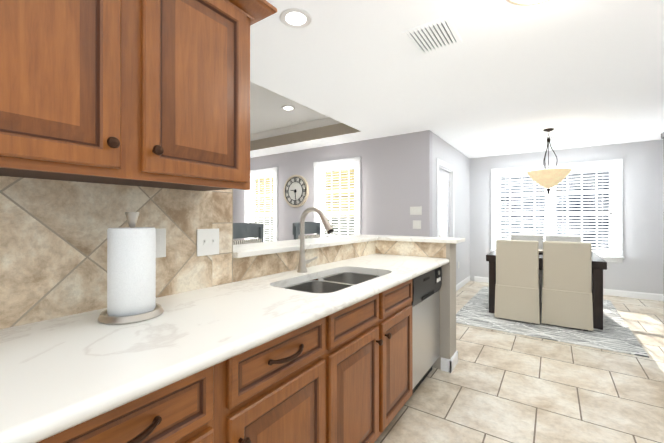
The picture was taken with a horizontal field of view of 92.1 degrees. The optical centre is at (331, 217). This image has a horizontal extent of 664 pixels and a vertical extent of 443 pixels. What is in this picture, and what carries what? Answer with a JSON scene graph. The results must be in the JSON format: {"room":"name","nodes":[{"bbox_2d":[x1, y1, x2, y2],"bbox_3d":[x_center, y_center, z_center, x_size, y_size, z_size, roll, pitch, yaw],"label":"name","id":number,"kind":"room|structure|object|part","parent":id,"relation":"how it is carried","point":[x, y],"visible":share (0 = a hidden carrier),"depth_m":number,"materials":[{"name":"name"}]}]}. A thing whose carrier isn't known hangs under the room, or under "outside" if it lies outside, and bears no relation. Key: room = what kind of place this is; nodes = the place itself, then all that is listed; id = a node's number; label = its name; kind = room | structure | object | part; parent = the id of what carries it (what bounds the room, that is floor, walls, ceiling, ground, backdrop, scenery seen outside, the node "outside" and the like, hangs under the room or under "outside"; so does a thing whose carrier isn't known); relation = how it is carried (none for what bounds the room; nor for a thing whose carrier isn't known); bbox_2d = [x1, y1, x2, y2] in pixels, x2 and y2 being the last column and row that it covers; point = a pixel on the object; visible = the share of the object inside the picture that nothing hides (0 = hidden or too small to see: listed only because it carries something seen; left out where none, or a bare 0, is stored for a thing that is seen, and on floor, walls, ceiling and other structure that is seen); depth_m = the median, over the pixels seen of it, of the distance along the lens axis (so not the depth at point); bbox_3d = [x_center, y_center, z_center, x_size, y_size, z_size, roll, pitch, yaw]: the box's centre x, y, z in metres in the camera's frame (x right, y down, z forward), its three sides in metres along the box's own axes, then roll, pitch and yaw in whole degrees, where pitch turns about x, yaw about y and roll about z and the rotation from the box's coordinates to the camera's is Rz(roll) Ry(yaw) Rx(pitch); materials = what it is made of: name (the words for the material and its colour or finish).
{"room":"kitchen","nodes":[
{"label":"kitchen","id":0,"kind":"room"},
{"bbox_2d":[0,158,663,442],"bbox_3d":[-0.867,0.255,3.664,8.560,2.190,8.710,0,0,35],"label":"shell","id":1,"kind":"object","parent":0,"point":[495,386],"visible":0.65,"depth_m":1.87,"materials":[{"name":"tile"}]},
{"bbox_2d":[233,223,263,244],"bbox_3d":[-0.612,0.648,2.619,0.435,1.202,0.444,0,0,35],"label":"bar stool","id":2,"kind":"object","parent":1,"relation":"on","point":[246,230],"visible":0.17,"depth_m":2.77,"materials":[{"name":"grey paint"}]},
{"bbox_2d":[293,222,319,239],"bbox_3d":[-0.124,0.648,3.328,0.435,1.202,0.444,0,0,35],"label":"bar stool","id":3,"kind":"object","parent":1,"relation":"on","point":[312,227],"visible":0.12,"depth_m":3.46,"materials":[{"name":"grey paint"}]},
{"bbox_2d":[332,267,441,414],"bbox_3d":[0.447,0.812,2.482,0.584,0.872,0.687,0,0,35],"label":"base cabinet","id":4,"kind":"object","parent":1,"relation":"on","point":[345,351],"depth_m":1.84,"materials":[{"name":"brown wood"}]},
{"bbox_2d":[0,255,447,442],"bbox_3d":[-0.464,0.351,1.138,0.648,0.040,3.968,0,0,35],"label":"countertop","id":5,"kind":"structure","parent":4,"relation":"on","point":[58,374],"depth_m":0.86,"materials":[{"name":"white stone"}]},
{"bbox_2d":[98,212,163,324],"bbox_3d":[-0.672,0.156,1.076,0.188,0.349,0.188,0,0,35],"label":"paper towel holder","id":6,"kind":"object","parent":5,"relation":"on","point":[131,273],"visible":1,"depth_m":1.02,"materials":[{"name":"white paper"}]},
{"bbox_2d":[296,207,333,270],"bbox_3d":[-0.071,0.136,1.935,0.257,0.393,0.169,0,0,35],"label":"faucet","id":7,"kind":"object","parent":5,"relation":"on","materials":[{"name":"silver metal"}]},
{"bbox_2d":[412,267,441,392],"bbox_3d":[0.468,0.812,2.494,0.606,0.872,0.644,0,0,35],"label":"dishwasher","id":8,"kind":"object","parent":4,"relation":"in","point":[426,287],"depth_m":2.31,"materials":[{"name":"silver metal"}]},
{"bbox_3d":[1.722,0.260,4.937,0.088,1.973,0.751,0,0,35],"label":"door","id":9,"kind":"part","parent":1,"relation":"part of","materials":[{"name":"white paint"}]},
{"bbox_3d":[1.700,0.207,4.940,0.138,2.090,0.955,0,0,35],"label":"door casing trim","id":10,"kind":"part","parent":1,"relation":"part of","materials":[{"name":"white"}]},
{"bbox_2d":[456,286,648,357],"bbox_3d":[2.772,1.245,4.300,1.730,0.012,2.350,0,0,35],"label":"rug","id":11,"kind":"object","parent":1,"relation":"on","point":[615,334],"visible":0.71,"depth_m":3.56,"materials":[{"name":"grey fabric"}]},
{"bbox_2d":[494,239,540,323],"bbox_3d":[2.342,0.756,4.020,0.464,0.962,0.592,0,0,35],"label":"chair","id":12,"kind":"object","parent":11,"relation":"on","point":[517,292],"visible":1,"depth_m":3.78,"materials":[{"name":"fabric"}]},
{"bbox_2d":[511,234,542,301],"bbox_3d":[2.992,0.758,4.944,0.464,0.962,0.592,0,0,35],"label":"chair","id":13,"kind":"object","parent":11,"relation":"on","point":[539,238],"visible":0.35,"depth_m":5.02,"materials":[{"name":"white fabric"}]},
{"bbox_2d":[486,250,606,329],"bbox_3d":[2.855,0.862,4.340,1.200,0.752,1.290,0,0,35],"label":"dining table","id":14,"kind":"object","parent":11,"relation":"on","point":[599,264],"visible":0.44,"depth_m":3.55,"materials":[{"name":"brown wood"}]},
{"bbox_2d":[545,235,580,241],"bbox_3d":[3.379,0.757,4.678,0.464,0.962,0.592,0,0,35],"label":"chair","id":15,"kind":"object","parent":11,"relation":"on","point":[566,238],"visible":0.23,"depth_m":4.83,"materials":[{"name":"white fabric"}]},
{"bbox_2d":[542,241,592,330],"bbox_3d":[2.771,0.756,3.797,0.464,0.962,0.592,0,0,35],"label":"chair","id":16,"kind":"object","parent":11,"relation":"on","point":[567,287],"visible":1,"depth_m":3.56,"materials":[{"name":"fabric"}]},
{"bbox_2d":[233,130,431,240],"bbox_3d":[-0.968,0.043,5.914,5.600,2.420,0.120,0,0,35],"label":"wall","id":17,"kind":"structure","parent":0,"point":[396,177],"depth_m":4.70,"materials":[{"name":"grey paint"}]},
{"bbox_2d":[244,167,343,241],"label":"living room window","id":18,"kind":"structure","parent":17,"relation":"in","point":[266,199],"depth_m":6.27,"materials":[{"name":"white"}]},
{"bbox_3d":[-1.326,-0.104,6.161,0.710,1.445,0.120,0,0,35],"label":"frame","id":19,"kind":"part","parent":18,"relation":"part of","materials":[{"name":"white"}]},
{"bbox_3d":[-1.377,-0.101,6.087,0.930,1.639,0.060,0,0,35],"label":"casing trim","id":20,"kind":"part","parent":18,"relation":"part of","materials":[{"name":"white"}]},
{"bbox_2d":[283,175,308,206],"bbox_3d":[-0.636,-0.457,5.586,0.570,0.570,0.041,0,0,35],"label":"wall clock","id":21,"kind":"object","parent":17,"relation":"attached to","point":[296,191],"visible":1,"depth_m":5.57,"materials":[{"name":"beige"}]},
{"bbox_2d":[313,157,360,236],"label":"living room window","id":22,"kind":"structure","parent":17,"relation":"in","point":[351,203],"depth_m":5.19,"materials":[{"name":"white"}]},
{"bbox_3d":[0.106,-0.105,5.174,0.710,1.445,0.120,0,0,35],"label":"frame","id":23,"kind":"part","parent":22,"relation":"part of","materials":[{"name":"white"}]},
{"bbox_2d":[410,206,421,214],"bbox_3d":[1.144,-0.089,4.376,0.165,0.115,0.016,0,0,35],"label":"light switch","id":24,"kind":"object","parent":17,"relation":"attached to","point":[416,211],"depth_m":4.37,"materials":[{"name":"white plastic"}]},
{"bbox_2d":[413,220,420,228],"bbox_3d":[1.156,0.101,4.368,0.115,0.115,0.016,0,0,35],"label":"light switch","id":25,"kind":"object","parent":17,"relation":"attached to","point":[416,223],"depth_m":4.37,"materials":[{"name":"white plastic"}]},
{"bbox_2d":[404,243,455,368],"bbox_3d":[0.733,0.729,2.858,0.670,1.040,0.200,0,0,35],"label":"wall","id":26,"kind":"structure","parent":0,"point":[447,290],"depth_m":2.62,"materials":[{"name":"beige paint"}]},
{"bbox_2d":[233,234,464,257],"bbox_3d":[0.177,0.192,2.294,1.075,0.030,1.860,0,0,35],"label":"bar","id":27,"kind":"object","parent":26,"relation":"on","point":[251,249],"visible":0.83,"depth_m":2.34,"materials":[{"name":"stone"}]},
{"bbox_2d":[441,350,457,363],"bbox_3d":[0.738,1.199,2.984,0.834,0.100,0.014,0,0,35],"label":"baseboard","id":28,"kind":"structure","parent":26,"relation":"attached to","point":[454,359],"depth_m":2.64,"materials":[{"name":"white"}]},
{"bbox_2d":[432,132,469,284],"bbox_3d":[2.031,0.042,5.438,0.120,2.420,2.500,0,0,35],"label":"wall","id":29,"kind":"structure","parent":0,"point":[446,152],"depth_m":5.59,"materials":[{"name":"white paint"}]},
{"bbox_2d":[456,276,469,290],"bbox_3d":[2.373,1.203,5.814,0.014,0.100,1.250,0,0,35],"label":"baseboard","id":30,"kind":"structure","parent":29,"relation":"attached to","point":[466,280],"depth_m":5.77,"materials":[{"name":"white wood"}]},
{"bbox_2d":[250,0,663,157],"bbox_3d":[-0.867,-1.350,3.666,8.560,0.360,8.710,0,0,35],"label":"ceiling","id":31,"kind":"structure","parent":0,"point":[504,77],"depth_m":2.64,"materials":[{"name":"paint"}]},
{"bbox_2d":[281,105,295,110],"bbox_3d":[-0.571,-1.425,4.185,0.194,0.009,0.194,0,0,35],"label":"recessed light","id":32,"kind":"object","parent":31,"relation":"in","point":[288,108],"visible":0.98,"depth_m":4.19,"materials":[{"name":"white plastic"}]},
{"bbox_2d":[279,8,311,28],"bbox_3d":[-0.213,-1.168,1.885,0.194,0.009,0.194,0,0,35],"label":"recessed light","id":33,"kind":"object","parent":31,"relation":"in","point":[296,18],"visible":1,"depth_m":1.88,"materials":[{"name":"white plastic"}]},
{"bbox_2d":[250,117,340,140],"bbox_3d":[-1.187,-1.383,5.414,3.630,0.090,0.070,0,0,35],"label":"crown molding","id":34,"kind":"structure","parent":31,"relation":"attached to","point":[298,127],"depth_m":4.94,"materials":[{"name":"white paint"}]},
{"bbox_2d":[309,140,330,144],"bbox_3d":[-0.186,-1.162,4.988,0.300,0.012,0.180,0,0,35],"label":"ceiling vent","id":35,"kind":"object","parent":31,"relation":"in","point":[319,142],"visible":1,"depth_m":4.96,"materials":[{"name":"metal"}]},
{"bbox_2d":[401,16,461,54],"bbox_3d":[0.653,-1.166,2.083,0.300,0.012,0.330,0,0,35],"label":"ceiling vent","id":36,"kind":"object","parent":31,"relation":"in","point":[434,35],"visible":1,"depth_m":2.05,"materials":[{"name":"metal"}]},
{"bbox_2d":[506,0,549,5],"bbox_3d":[0.971,-1.106,1.470,0.366,0.134,0.366,0,0,35],"label":"flush ceiling light","id":37,"kind":"object","parent":31,"relation":"attached to","point":[523,2],"visible":1,"depth_m":1.58,"materials":[{"name":"white glass"}]},
{"bbox_2d":[530,135,557,140],"bbox_3d":[3.121,-1.163,4.712,0.340,0.012,0.120,0,0,35],"label":"ceiling vent","id":38,"kind":"object","parent":31,"relation":"in","point":[544,138],"visible":0.94,"depth_m":4.70,"materials":[{"name":"paint"}]},
{"bbox_2d":[527,128,571,194],"bbox_3d":[2.881,-0.733,4.257,0.504,0.872,0.504,0,0,35],"label":"pendant light","id":39,"kind":"object","parent":31,"relation":"hanging from","point":[548,178],"visible":1,"depth_m":4.16,"materials":[{"name":"beige glass"}]},
{"bbox_2d":[470,139,663,293],"bbox_3d":[3.925,0.043,5.577,2.840,2.420,0.120,0,0,35],"label":"wall","id":40,"kind":"structure","parent":0,"point":[640,268],"depth_m":5.02,"materials":[{"name":"white paint"}]},
{"bbox_2d":[490,159,624,262],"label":"dining room window","id":41,"kind":"structure","parent":40,"relation":"in","point":[584,200],"depth_m":5.72,"materials":[{"name":"white"}]},
{"bbox_2d":[474,276,660,300],"bbox_3d":[3.859,1.203,5.540,2.590,0.100,0.014,0,0,35],"label":"baseboard","id":42,"kind":"structure","parent":40,"relation":"attached to","point":[622,293],"depth_m":5.01,"materials":[{"name":"white"}]},
{"bbox_2d":[663,139,663,229],"bbox_3d":[2.573,0.037,1.220,0.120,2.420,8.590,0,0,35],"label":"wall","id":43,"kind":"structure","parent":0,"point":[663,184],"depth_m":4.79,"materials":[{"name":"white paint"}]},
{"bbox_3d":[-1.349,0.036,0.535,0.120,2.420,2.770,0,0,35],"label":"wall","id":44,"kind":"structure","parent":0,"visible":0},
{"bbox_2d":[0,0,259,190],"bbox_3d":[-0.731,-0.501,1.019,0.342,0.750,0.947,0,0,35],"label":"upper cabinet","id":45,"kind":"object","parent":44,"relation":"attached to","point":[150,93],"depth_m":0.95,"materials":[{"name":"brown wood"}]},
{"bbox_2d":[156,228,165,257],"bbox_3d":[-0.721,0.107,1.316,0.008,0.120,0.075,0,0,35],"label":"light switch","id":46,"kind":"object","parent":44,"relation":"attached to","point":[160,233],"depth_m":1.33,"materials":[{"name":"white plastic"}]},
{"bbox_2d":[197,228,218,255],"bbox_3d":[-0.581,0.117,1.511,0.016,0.125,0.118,0,0,35],"label":"light switch","id":47,"kind":"object","parent":44,"relation":"attached to","point":[207,241],"depth_m":1.51,"materials":[{"name":"white plastic"}]}
]}

